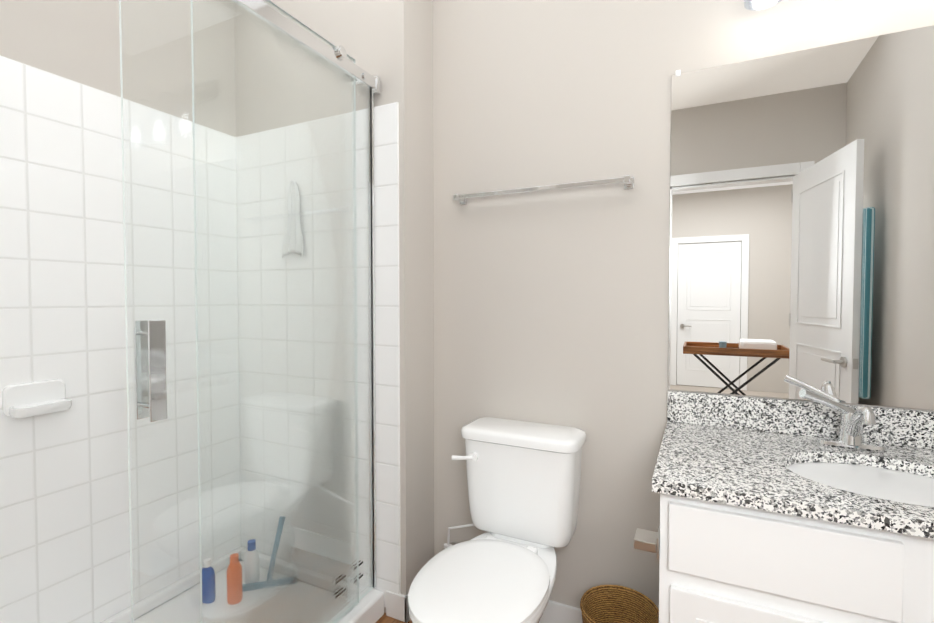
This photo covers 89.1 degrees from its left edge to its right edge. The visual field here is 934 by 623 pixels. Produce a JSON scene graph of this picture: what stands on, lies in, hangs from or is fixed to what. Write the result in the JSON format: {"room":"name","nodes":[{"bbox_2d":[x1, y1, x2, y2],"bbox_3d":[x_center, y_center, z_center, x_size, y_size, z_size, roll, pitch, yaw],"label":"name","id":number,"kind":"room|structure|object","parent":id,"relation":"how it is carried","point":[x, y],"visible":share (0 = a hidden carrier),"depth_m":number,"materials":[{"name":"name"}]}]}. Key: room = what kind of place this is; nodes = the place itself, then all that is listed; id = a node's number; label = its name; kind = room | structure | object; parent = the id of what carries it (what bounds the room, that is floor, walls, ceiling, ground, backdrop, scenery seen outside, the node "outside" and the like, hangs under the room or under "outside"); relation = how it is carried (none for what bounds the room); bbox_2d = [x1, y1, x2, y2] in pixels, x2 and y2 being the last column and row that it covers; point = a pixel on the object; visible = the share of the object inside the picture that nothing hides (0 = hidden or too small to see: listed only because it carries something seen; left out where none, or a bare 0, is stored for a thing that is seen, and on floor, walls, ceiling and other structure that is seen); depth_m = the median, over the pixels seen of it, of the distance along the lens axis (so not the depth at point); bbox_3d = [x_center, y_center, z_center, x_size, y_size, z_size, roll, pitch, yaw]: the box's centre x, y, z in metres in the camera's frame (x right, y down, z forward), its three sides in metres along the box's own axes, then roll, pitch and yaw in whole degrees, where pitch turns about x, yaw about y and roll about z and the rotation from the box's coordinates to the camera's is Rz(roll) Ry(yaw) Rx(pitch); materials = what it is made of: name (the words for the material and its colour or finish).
{"room":"bathroom","nodes":[
{"label":"bathroom","id":0,"kind":"room"},
{"bbox_2d":[0,0,235,136],"bbox_3d":[-1.518,-0.155,1.450,0.120,2.740,2.460,1,2,26],"label":"wall","id":1,"kind":"structure","parent":0,"point":[77,40],"depth_m":1.80,"materials":[{"name":"grey paint"}]},
{"bbox_2d":[0,55,240,622],"bbox_3d":[-1.403,0.198,1.548,0.010,1.970,1.520,1,2,26],"label":"wall tile","id":2,"kind":"structure","parent":1,"relation":"attached to","point":[64,525],"depth_m":1.71,"materials":[{"name":"white tile"}]},
{"bbox_2d":[2,379,71,417],"bbox_3d":[-1.368,0.279,1.522,0.076,0.100,0.160,1,2,26],"label":"soap dish","id":3,"kind":"object","parent":2,"relation":"attached to","point":[23,400],"visible":1,"depth_m":1.51,"materials":[{"name":"white ceramic"}]},
{"bbox_2d":[234,0,433,612],"bbox_3d":[-0.607,-0.173,2.116,0.930,2.740,0.220,1,2,26],"label":"wall","id":4,"kind":"structure","parent":0,"point":[389,43],"depth_m":1.91,"materials":[{"name":"grey paint"}]},
{"bbox_2d":[236,102,400,606],"bbox_3d":[-0.664,0.184,2.026,0.895,1.970,0.010,1,2,26],"label":"wall tile","id":5,"kind":"structure","parent":4,"relation":"attached to","point":[387,303],"depth_m":2.01,"materials":[{"name":"white tile"}]},
{"bbox_2d":[282,181,302,257],"bbox_3d":[-0.740,-0.392,2.023,0.115,0.322,0.035,1,2,26],"label":"washcloth","id":6,"kind":"object","parent":5,"relation":"hanging from","point":[296,225],"depth_m":2.02,"materials":[{"name":"white fabric"}]},
{"bbox_2d":[376,612,411,622],"bbox_3d":[-0.207,1.258,0.847,3.040,0.050,2.460,1,2,26],"label":"floor","id":7,"kind":"structure","parent":0,"point":[384,618],"depth_m":1.85,"materials":[{"name":"brown wood"}]},
{"bbox_2d":[100,547,383,622],"bbox_3d":[-1.025,1.169,1.390,0.830,0.098,1.499,1,2,26],"label":"shower pan","id":8,"kind":"object","parent":7,"relation":"on","point":[368,607],"visible":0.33,"depth_m":1.87,"materials":[{"name":"white ceramic"}]},
{"bbox_2d":[202,558,215,603],"bbox_3d":[-1.043,1.079,1.909,0.066,0.166,0.046,1,2,26],"label":"bottle","id":9,"kind":"object","parent":8,"relation":"on","point":[209,573],"depth_m":1.89,"materials":[{"name":"blue plastic"}]},
{"bbox_2d":[227,553,242,604],"bbox_3d":[-0.933,1.070,1.905,0.056,0.186,0.056,1,2,26],"label":"bottle","id":10,"kind":"object","parent":8,"relation":"on","point":[233,571],"depth_m":1.89,"materials":[{"name":"orange plastic"}]},
{"bbox_2d":[119,0,379,622],"bbox_3d":[-0.686,0.111,1.194,0.063,2.026,1.499,1,2,26],"label":"shower door","id":11,"kind":"structure","parent":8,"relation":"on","point":[150,375],"depth_m":1.53,"materials":[{"name":"clear glass"}]},
{"bbox_2d":[244,539,259,583],"bbox_3d":[-0.919,1.069,2.026,0.060,0.181,0.060,1,2,26],"label":"bottle","id":12,"kind":"object","parent":8,"relation":"on","point":[255,565],"depth_m":2.01,"materials":[{"name":"white plastic"}]},
{"bbox_2d":[242,516,297,590],"bbox_3d":[-0.830,1.027,2.002,0.175,0.266,0.174,1,2,26],"label":"squeegee","id":13,"kind":"object","parent":8,"relation":"on","point":[274,557],"depth_m":2.01,"materials":[{"name":"blue plastic"}]},
{"bbox_2d":[408,417,585,622],"bbox_3d":[0.087,0.822,1.514,0.443,0.785,0.719,1,2,26],"label":"toilet","id":14,"kind":"object","parent":7,"relation":"on","point":[523,480],"visible":1,"depth_m":1.59,"materials":[{"name":"white ceramic"}]},
{"bbox_2d":[580,585,658,622],"bbox_3d":[0.481,1.072,1.495,0.244,0.285,0.244,1,2,26],"label":"basket","id":15,"kind":"object","parent":7,"relation":"on","point":[610,604],"visible":0.9,"depth_m":1.58,"materials":[{"name":"wicker"}]},
{"bbox_2d":[634,389,933,622],"bbox_3d":[0.958,0.723,1.159,0.990,1.003,0.600,1,2,26],"label":"bathroom vanity","id":16,"kind":"object","parent":7,"relation":"on","point":[819,509],"visible":1,"depth_m":1.07,"materials":[{"name":"white paint"}]},
{"bbox_2d":[799,389,887,451],"bbox_3d":[1.024,0.299,1.280,0.211,0.162,0.199,1,2,26],"label":"faucet","id":17,"kind":"object","parent":16,"relation":"on","point":[850,438],"depth_m":1.31,"materials":[{"name":"silver metal"}]},
{"bbox_2d":[433,0,933,608],"bbox_3d":[0.308,-0.166,1.857,2.800,2.740,0.120,1,2,26],"label":"wall","id":18,"kind":"structure","parent":0,"point":[551,306],"depth_m":1.75,"materials":[{"name":"grey paint"}]},
{"bbox_2d":[444,524,473,548],"bbox_3d":[-0.004,0.918,1.909,0.222,0.230,0.114,1,2,26],"label":"supply valve","id":19,"kind":"object","parent":18,"relation":"attached to","point":[447,545],"visible":0.38,"depth_m":1.93,"materials":[{"name":"silver metal"}]},
{"bbox_2d":[453,175,633,204],"bbox_3d":[0.260,-0.451,1.766,0.680,0.040,0.070,1,2,26],"label":"towel rail","id":20,"kind":"object","parent":18,"relation":"attached to","point":[627,181],"visible":1,"depth_m":1.72,"materials":[{"name":"silver metal"}]},
{"bbox_2d":[539,600,582,622],"bbox_3d":[0.271,1.155,1.836,0.925,0.100,0.016,1,2,26],"label":"baseboard","id":21,"kind":"structure","parent":18,"relation":"attached to","point":[555,612],"depth_m":1.79,"materials":[{"name":"white paint"}]},
{"bbox_2d":[744,0,780,10],"bbox_3d":[1.066,-1.054,1.289,0.620,0.332,0.186,1,2,26],"label":"sconce","id":22,"kind":"object","parent":18,"relation":"attached to","point":[746,2],"visible":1,"depth_m":1.40,"materials":[{"name":"white glass"}]},
{"bbox_2d":[668,25,933,409],"bbox_3d":[1.108,-0.262,1.390,0.946,1.065,0.008,1,2,26],"label":"mirror","id":23,"kind":"object","parent":18,"relation":"attached to","point":[801,254],"visible":1,"depth_m":1.43,"materials":[{"name":"silver mirror"}]}
]}

